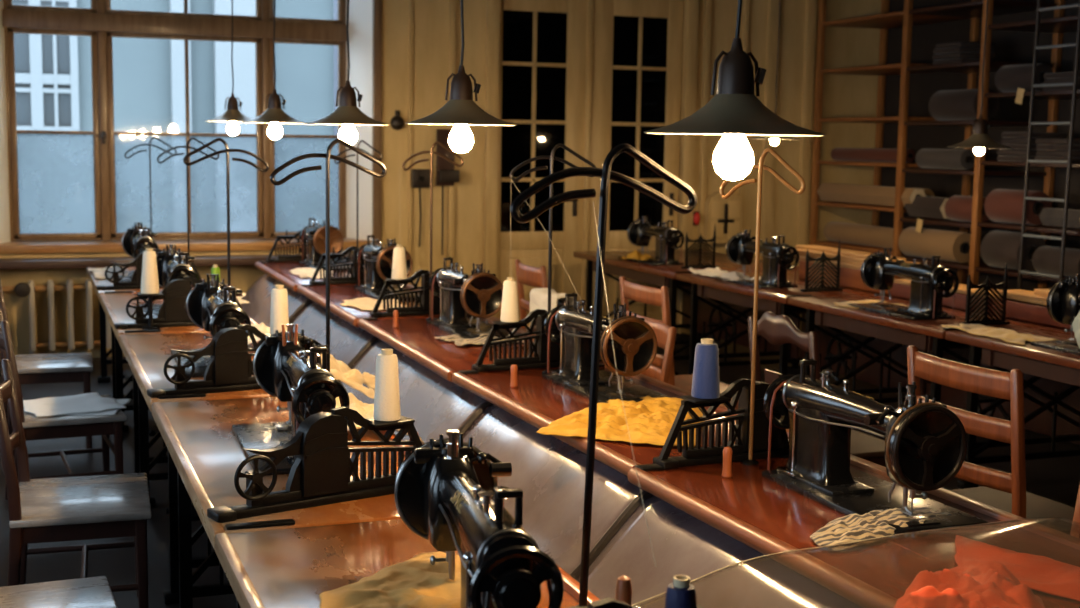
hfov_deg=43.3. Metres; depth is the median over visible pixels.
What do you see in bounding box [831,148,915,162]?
roll
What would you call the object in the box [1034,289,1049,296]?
plank
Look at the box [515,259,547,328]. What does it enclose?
chair
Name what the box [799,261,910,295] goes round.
wooden tray
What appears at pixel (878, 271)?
sewing machine
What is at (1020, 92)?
paper tag
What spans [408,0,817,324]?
trim
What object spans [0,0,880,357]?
wall
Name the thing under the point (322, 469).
guard
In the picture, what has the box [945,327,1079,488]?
workbench
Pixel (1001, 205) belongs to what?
roll
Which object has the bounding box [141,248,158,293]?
thread cone
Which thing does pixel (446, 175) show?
panel
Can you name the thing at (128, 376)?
workbench
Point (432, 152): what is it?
stand
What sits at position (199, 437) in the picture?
workbench
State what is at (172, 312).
guard
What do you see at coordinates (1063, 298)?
sewing machine
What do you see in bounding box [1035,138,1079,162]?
folded fabric
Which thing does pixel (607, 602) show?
guard
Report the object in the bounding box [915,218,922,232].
paper tag
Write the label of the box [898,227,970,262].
roll
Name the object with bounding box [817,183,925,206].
roll
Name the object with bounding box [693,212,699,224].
lamp
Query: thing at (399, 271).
thread cone
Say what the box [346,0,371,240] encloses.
curtain
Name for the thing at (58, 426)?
chair
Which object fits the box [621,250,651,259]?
fabric piece
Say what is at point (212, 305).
sewing machine
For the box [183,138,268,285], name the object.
stand
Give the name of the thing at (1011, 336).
fabric piece
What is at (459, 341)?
fabric piece
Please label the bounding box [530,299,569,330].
chair
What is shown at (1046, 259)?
roll
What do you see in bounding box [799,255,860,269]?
plank
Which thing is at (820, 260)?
guard
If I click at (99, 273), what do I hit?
fabric piece
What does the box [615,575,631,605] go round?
wooden peg
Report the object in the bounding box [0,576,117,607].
chair
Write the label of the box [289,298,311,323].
strap
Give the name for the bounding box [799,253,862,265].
plank
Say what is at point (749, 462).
stand
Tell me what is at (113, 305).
workbench
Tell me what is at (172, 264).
sewing machine
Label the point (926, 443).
sewing machine
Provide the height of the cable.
0.069 m
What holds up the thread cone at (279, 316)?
on the workbench at (146, 355)
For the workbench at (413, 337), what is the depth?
6.08 m
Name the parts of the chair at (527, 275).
leg, leg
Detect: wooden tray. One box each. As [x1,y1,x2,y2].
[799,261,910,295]
[889,283,991,314]
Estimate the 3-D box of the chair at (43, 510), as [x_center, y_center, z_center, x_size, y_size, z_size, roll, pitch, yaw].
[-1.600,0.667,4.669,0.497,0.900,0.560,-1,7,-18]
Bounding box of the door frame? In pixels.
[581,0,592,309]
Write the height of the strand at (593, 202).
0.531 m
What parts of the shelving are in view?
post, post, post, post, post, post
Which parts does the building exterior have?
pane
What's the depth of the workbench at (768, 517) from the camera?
3.24 m
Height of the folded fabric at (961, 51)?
0.169 m
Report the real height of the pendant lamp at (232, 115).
1.899 m
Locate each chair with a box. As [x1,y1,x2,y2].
[0,279,92,455]
[0,308,126,499]
[0,359,151,607]
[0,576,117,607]
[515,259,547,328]
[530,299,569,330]
[619,276,737,408]
[631,315,676,382]
[748,312,885,466]
[907,345,1074,534]
[1070,484,1079,538]
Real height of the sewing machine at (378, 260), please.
0.345 m
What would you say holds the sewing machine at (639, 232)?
on the workbench at (713, 318)
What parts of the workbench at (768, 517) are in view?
edge rail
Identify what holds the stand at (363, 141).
on the workbench at (352, 315)
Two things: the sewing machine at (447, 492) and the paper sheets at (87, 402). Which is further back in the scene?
the paper sheets at (87, 402)
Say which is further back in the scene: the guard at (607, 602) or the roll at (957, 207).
the roll at (957, 207)
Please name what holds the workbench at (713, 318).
on the floor
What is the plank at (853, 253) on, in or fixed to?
on the plank at (801, 251)
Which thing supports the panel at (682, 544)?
attached to the workbench at (768, 517)
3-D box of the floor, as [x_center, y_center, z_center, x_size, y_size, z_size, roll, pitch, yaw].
[0.872,1.068,5.852,9.800,0.100,14.400,-2,7,-21]
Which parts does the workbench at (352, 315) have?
edge rail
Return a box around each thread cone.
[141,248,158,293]
[270,285,288,334]
[373,349,400,420]
[392,245,406,278]
[500,277,518,321]
[665,575,696,607]
[691,338,719,398]
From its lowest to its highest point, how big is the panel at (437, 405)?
0.336 m
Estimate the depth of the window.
10.64 m
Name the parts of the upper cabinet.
door panel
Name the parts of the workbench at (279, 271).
edge rail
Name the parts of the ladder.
rail, rail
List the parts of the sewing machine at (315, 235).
lifter rod, bed plate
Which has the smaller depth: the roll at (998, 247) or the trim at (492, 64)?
the roll at (998, 247)
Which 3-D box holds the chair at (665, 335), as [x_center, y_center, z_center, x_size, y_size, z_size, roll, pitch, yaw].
[0.334,0.513,6.386,0.461,0.860,0.480,-2,7,-21]
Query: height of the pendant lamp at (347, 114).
1.939 m
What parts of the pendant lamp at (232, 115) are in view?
lamp shade, cord, bulb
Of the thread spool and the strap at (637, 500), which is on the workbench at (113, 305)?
the thread spool
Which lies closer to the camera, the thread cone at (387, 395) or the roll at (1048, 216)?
the thread cone at (387, 395)
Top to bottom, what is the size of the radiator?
0.611 m
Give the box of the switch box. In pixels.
[410,169,429,246]
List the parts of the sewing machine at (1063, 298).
bed plate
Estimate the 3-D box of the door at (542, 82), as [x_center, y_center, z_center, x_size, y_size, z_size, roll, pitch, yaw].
[0.015,-1.153,11.527,0.820,2.920,0.112,-2,7,-21]
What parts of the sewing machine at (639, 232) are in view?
bed plate, lifter rod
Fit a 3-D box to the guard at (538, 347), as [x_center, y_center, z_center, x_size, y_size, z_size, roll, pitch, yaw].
[0.028,0.138,5.524,0.630,0.239,0.085,-2,7,-25]
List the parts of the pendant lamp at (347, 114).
lamp shade, cord, bulb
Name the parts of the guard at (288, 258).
spool plate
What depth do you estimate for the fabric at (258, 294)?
9.28 m
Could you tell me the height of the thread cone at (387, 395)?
0.182 m
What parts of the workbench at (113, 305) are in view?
edge rail, leg frame, leg frame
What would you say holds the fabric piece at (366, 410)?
on the workbench at (199, 437)
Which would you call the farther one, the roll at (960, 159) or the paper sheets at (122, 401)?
the roll at (960, 159)
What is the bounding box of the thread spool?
[211,265,219,280]
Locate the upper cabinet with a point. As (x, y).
(726, 215)
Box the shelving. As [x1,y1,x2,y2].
[809,0,1079,290]
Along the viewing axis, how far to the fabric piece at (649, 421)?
4.36 m
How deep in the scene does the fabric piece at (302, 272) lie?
9.16 m
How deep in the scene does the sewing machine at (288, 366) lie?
4.02 m
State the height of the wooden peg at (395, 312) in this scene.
0.085 m
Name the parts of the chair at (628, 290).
leg, leg, seat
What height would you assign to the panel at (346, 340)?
0.335 m
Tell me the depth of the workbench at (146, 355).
5.40 m
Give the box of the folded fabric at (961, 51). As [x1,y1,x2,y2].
[932,41,995,64]
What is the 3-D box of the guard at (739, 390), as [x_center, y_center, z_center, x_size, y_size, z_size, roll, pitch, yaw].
[0.622,0.333,3.964,0.630,0.239,0.085,-2,7,-25]
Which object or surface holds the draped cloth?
on the chair at (559, 302)
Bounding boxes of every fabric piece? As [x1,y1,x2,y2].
[88,266,125,278]
[237,289,249,303]
[248,322,269,344]
[289,267,332,278]
[319,551,460,607]
[320,354,374,398]
[336,392,424,444]
[340,297,406,310]
[434,332,523,345]
[536,395,705,446]
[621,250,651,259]
[688,267,760,280]
[810,506,951,550]
[834,300,905,307]
[894,560,1044,607]
[942,324,1057,344]
[954,535,1079,601]
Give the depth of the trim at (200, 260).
10.08 m
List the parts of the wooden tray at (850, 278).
panel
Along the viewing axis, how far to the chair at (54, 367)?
7.28 m
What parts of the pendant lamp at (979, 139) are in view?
bulb, lamp shade, cord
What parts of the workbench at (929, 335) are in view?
leg frame, leg frame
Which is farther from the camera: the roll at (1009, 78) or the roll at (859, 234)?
the roll at (859, 234)
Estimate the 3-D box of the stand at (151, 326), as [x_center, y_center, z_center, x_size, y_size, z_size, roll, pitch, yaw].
[-1.846,0.034,6.444,0.110,0.169,0.110,-2,7,-21]
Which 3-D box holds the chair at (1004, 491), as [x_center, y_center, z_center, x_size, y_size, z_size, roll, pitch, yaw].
[1.601,0.666,4.678,0.502,1.000,0.560,-2,7,-23]
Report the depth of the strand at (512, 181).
5.18 m
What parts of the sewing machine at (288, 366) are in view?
bed plate, pressure post, lifter rod, tension knob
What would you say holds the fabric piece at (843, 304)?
on the workbench at (929, 335)
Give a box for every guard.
[96,248,202,289]
[114,276,243,328]
[147,324,270,397]
[207,406,421,522]
[266,230,350,261]
[309,246,363,284]
[370,269,467,317]
[472,309,602,371]
[568,597,703,607]
[653,378,788,469]
[681,227,717,268]
[801,239,842,291]
[960,261,1009,324]
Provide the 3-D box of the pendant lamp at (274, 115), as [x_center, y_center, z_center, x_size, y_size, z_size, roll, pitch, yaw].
[-1.444,-1.858,7.373,0.352,1.919,0.352,-2,7,-21]
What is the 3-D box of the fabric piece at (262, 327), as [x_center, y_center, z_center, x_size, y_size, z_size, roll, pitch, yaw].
[-1.131,0.172,5.987,0.384,0.173,0.675,-2,7,-25]
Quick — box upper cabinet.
[703,190,742,243]
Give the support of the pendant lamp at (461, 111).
hanging from the ceiling
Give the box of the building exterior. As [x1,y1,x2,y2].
[12,0,333,241]
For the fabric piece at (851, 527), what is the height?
0.028 m
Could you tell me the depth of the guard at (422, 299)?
7.07 m
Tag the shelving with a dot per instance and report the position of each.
(910, 30)
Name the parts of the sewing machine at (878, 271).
bed plate, lifter rod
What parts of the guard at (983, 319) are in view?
frame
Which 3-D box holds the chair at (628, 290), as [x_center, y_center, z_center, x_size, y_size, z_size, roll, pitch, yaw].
[0.717,0.375,6.999,0.502,1.000,0.540,-2,7,-21]
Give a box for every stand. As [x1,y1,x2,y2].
[124,137,176,230]
[137,292,162,329]
[157,138,218,255]
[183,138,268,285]
[270,139,386,371]
[334,140,382,286]
[402,141,463,319]
[510,143,595,373]
[510,143,696,606]
[720,148,805,465]
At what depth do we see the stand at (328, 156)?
4.43 m
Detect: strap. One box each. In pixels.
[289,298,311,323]
[338,336,379,380]
[457,401,492,439]
[569,490,652,579]
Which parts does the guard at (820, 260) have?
frame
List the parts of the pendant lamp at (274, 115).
lamp shade, cord, bulb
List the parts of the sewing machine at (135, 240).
bed plate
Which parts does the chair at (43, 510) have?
leg, leg, seat frame, seat, leg, leg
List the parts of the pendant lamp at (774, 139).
lamp shade, bulb, cord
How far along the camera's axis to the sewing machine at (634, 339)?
4.96 m
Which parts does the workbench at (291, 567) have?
edge rail, edge rail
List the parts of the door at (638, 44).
pane, handle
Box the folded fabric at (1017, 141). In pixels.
[997,132,1066,161]
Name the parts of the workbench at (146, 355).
edge rail, leg frame, leg frame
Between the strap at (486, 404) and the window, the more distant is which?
the window
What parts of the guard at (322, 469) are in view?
spool plate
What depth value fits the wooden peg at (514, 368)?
5.06 m
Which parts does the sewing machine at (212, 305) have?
bed plate, pressure post, tension knob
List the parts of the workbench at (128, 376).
edge rail, leg frame, leg frame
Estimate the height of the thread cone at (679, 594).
0.062 m
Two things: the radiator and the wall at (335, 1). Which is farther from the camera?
the wall at (335, 1)
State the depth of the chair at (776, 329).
5.58 m
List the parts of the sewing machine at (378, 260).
lifter rod, bed plate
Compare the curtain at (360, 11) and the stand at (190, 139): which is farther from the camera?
the curtain at (360, 11)
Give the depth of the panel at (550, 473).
4.25 m
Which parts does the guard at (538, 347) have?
spool plate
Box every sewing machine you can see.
[112,222,158,281]
[139,244,199,317]
[171,274,253,377]
[232,324,349,475]
[298,217,349,270]
[354,235,418,299]
[394,430,563,607]
[427,257,518,338]
[542,293,670,402]
[618,216,683,265]
[716,229,798,288]
[762,358,987,537]
[848,248,958,319]
[1031,274,1079,354]
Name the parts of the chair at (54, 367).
leg, leg, seat frame, seat, leg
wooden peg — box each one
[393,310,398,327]
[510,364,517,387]
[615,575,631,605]
[721,447,732,477]
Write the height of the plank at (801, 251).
0.022 m
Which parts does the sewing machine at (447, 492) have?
pressure post, lifter rod, tension knob, tension knob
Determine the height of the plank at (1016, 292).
0.018 m
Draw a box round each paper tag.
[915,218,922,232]
[1015,88,1024,103]
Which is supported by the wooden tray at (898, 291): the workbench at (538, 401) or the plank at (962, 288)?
the plank at (962, 288)
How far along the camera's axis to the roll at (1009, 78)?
9.84 m
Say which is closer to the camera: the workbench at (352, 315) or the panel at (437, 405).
the panel at (437, 405)
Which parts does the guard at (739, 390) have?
spool plate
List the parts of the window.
sash, sash, pane, handle, sash, sash, pane, sash, sash, pane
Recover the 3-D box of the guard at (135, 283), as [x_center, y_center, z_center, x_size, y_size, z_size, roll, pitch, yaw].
[-2.332,-0.213,8.155,0.630,0.239,0.085,-2,7,-25]
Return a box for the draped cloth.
[530,288,573,311]
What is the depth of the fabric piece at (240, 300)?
7.46 m
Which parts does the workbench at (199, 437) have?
edge rail, leg frame, edge rail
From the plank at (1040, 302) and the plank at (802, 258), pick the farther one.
the plank at (802, 258)
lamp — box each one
[207,0,250,134]
[243,0,305,138]
[306,0,388,144]
[406,0,515,152]
[644,0,825,180]
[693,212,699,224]
[750,0,798,144]
[948,0,1010,154]
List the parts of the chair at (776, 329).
leg, leg, seat, seat frame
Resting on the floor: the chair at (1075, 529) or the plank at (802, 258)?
the chair at (1075, 529)
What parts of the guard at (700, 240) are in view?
frame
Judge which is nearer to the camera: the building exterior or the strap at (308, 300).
the strap at (308, 300)
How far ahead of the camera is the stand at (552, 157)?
5.31 m
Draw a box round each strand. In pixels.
[512,181,580,299]
[593,202,655,566]
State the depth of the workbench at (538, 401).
4.80 m
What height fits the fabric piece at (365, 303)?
0.014 m
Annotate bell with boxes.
[390,110,403,129]
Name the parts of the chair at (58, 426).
leg, leg, seat, seat frame, leg, leg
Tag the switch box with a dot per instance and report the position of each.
(420, 178)
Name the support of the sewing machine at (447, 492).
on the workbench at (291, 567)
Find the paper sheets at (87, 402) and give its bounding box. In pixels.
[23,392,125,416]
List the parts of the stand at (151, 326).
shelf plate, stem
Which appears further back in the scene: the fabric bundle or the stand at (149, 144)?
the stand at (149, 144)
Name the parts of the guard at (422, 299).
spool plate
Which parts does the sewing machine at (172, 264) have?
bed plate, pressure post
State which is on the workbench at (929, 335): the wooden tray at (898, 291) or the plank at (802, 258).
the wooden tray at (898, 291)
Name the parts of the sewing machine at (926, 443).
lifter rod, tension knob, tension knob, bed plate, pressure post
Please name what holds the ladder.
on the floor
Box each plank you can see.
[792,249,920,263]
[795,245,905,260]
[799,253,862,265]
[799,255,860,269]
[894,279,999,297]
[994,289,1046,300]
[997,294,1045,304]
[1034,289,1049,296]
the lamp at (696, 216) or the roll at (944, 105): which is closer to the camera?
the roll at (944, 105)
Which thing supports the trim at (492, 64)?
attached to the wall at (844, 95)
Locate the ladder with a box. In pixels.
[1017,0,1079,288]
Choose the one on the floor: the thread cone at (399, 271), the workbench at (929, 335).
the workbench at (929, 335)
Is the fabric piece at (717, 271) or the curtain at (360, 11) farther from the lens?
the curtain at (360, 11)
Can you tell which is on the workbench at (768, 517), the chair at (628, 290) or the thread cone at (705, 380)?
the thread cone at (705, 380)
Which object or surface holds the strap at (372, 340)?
attached to the panel at (437, 405)
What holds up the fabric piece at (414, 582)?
on the workbench at (291, 567)
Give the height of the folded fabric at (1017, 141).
0.212 m
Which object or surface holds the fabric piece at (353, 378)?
on the workbench at (146, 355)
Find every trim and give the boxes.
[0,0,10,243]
[0,238,370,253]
[0,253,351,269]
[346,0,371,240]
[372,0,381,244]
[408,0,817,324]
[483,0,698,334]
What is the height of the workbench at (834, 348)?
0.789 m
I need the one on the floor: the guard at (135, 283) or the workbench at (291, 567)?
the workbench at (291, 567)
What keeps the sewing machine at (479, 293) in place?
on the workbench at (413, 337)
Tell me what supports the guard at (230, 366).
on the workbench at (146, 355)
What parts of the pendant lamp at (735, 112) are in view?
bulb, lamp shade, cord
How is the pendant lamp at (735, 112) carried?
hanging from the ceiling
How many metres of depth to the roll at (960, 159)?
10.71 m
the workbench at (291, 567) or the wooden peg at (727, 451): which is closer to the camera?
the workbench at (291, 567)
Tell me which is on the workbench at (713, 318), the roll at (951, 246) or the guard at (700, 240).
the guard at (700, 240)
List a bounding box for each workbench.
[87,267,202,399]
[100,294,258,472]
[119,332,273,604]
[152,397,408,607]
[215,519,599,607]
[254,259,355,294]
[297,283,469,330]
[358,315,602,382]
[452,363,788,475]
[573,250,800,374]
[627,454,1079,607]
[676,271,927,394]
[788,295,1079,448]
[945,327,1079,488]
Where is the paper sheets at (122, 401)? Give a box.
[64,399,130,415]
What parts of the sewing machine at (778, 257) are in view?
bed plate, lifter rod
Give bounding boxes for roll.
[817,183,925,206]
[824,221,904,248]
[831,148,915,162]
[855,184,934,196]
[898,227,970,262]
[905,196,948,218]
[915,149,974,169]
[929,89,998,120]
[945,195,988,221]
[980,230,1045,271]
[984,189,1050,224]
[992,298,1073,331]
[995,63,1052,92]
[1032,246,1079,277]
[1039,208,1079,227]
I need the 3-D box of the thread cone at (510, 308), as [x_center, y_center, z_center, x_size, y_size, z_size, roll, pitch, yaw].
[-0.119,-0.018,5.436,0.076,0.177,0.076,-2,7,-21]
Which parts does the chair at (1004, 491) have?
leg, seat, leg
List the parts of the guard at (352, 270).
spool plate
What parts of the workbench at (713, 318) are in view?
leg frame, leg frame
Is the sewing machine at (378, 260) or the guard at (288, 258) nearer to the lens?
the sewing machine at (378, 260)
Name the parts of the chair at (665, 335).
leg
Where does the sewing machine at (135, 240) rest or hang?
on the workbench at (128, 376)
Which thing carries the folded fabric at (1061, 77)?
on the shelving
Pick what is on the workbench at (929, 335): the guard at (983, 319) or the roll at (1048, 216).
the guard at (983, 319)
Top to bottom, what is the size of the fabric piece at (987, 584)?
0.065 m
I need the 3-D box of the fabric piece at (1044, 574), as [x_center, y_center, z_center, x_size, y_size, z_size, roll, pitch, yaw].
[1.040,0.567,2.925,0.245,0.027,0.483,-5,9,-39]
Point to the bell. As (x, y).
(397, 122)
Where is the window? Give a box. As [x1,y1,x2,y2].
[2,0,346,241]
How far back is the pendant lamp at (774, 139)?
9.59 m
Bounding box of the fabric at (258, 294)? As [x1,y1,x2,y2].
[240,274,307,326]
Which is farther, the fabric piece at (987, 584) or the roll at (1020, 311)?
the roll at (1020, 311)
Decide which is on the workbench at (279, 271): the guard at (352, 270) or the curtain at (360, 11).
the guard at (352, 270)
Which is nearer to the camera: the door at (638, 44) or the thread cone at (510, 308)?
the thread cone at (510, 308)
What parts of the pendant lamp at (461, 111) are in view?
lamp shade, bulb, cord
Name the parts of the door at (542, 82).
pane, handle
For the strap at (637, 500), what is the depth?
3.79 m
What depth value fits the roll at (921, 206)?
10.86 m
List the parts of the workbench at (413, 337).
edge rail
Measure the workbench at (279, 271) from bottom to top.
0.793 m
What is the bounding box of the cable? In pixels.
[631,518,1079,607]
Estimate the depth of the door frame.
11.62 m
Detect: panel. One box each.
[290,301,373,364]
[339,340,486,445]
[436,129,459,254]
[458,404,643,573]
[576,495,862,607]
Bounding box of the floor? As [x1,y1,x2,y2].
[0,330,1079,607]
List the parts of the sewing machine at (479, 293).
lifter rod, bed plate, pressure post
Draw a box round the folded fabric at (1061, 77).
[1042,71,1079,90]
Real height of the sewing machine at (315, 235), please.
0.345 m
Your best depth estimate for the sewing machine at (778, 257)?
8.85 m
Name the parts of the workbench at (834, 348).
leg frame, leg frame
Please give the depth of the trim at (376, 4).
10.90 m
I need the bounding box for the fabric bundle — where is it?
[1072,311,1079,347]
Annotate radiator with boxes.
[2,279,110,353]
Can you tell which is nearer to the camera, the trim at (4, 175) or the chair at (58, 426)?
the chair at (58, 426)
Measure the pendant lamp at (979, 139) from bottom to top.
1.947 m
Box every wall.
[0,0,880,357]
[334,0,337,227]
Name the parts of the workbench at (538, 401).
edge rail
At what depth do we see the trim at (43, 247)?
10.46 m
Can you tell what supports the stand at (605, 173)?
on the workbench at (291, 567)
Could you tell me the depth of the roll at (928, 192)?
11.36 m
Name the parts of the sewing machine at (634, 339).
lifter rod, tension knob, tension knob, bed plate, pressure post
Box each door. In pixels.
[497,0,586,326]
[589,0,683,320]

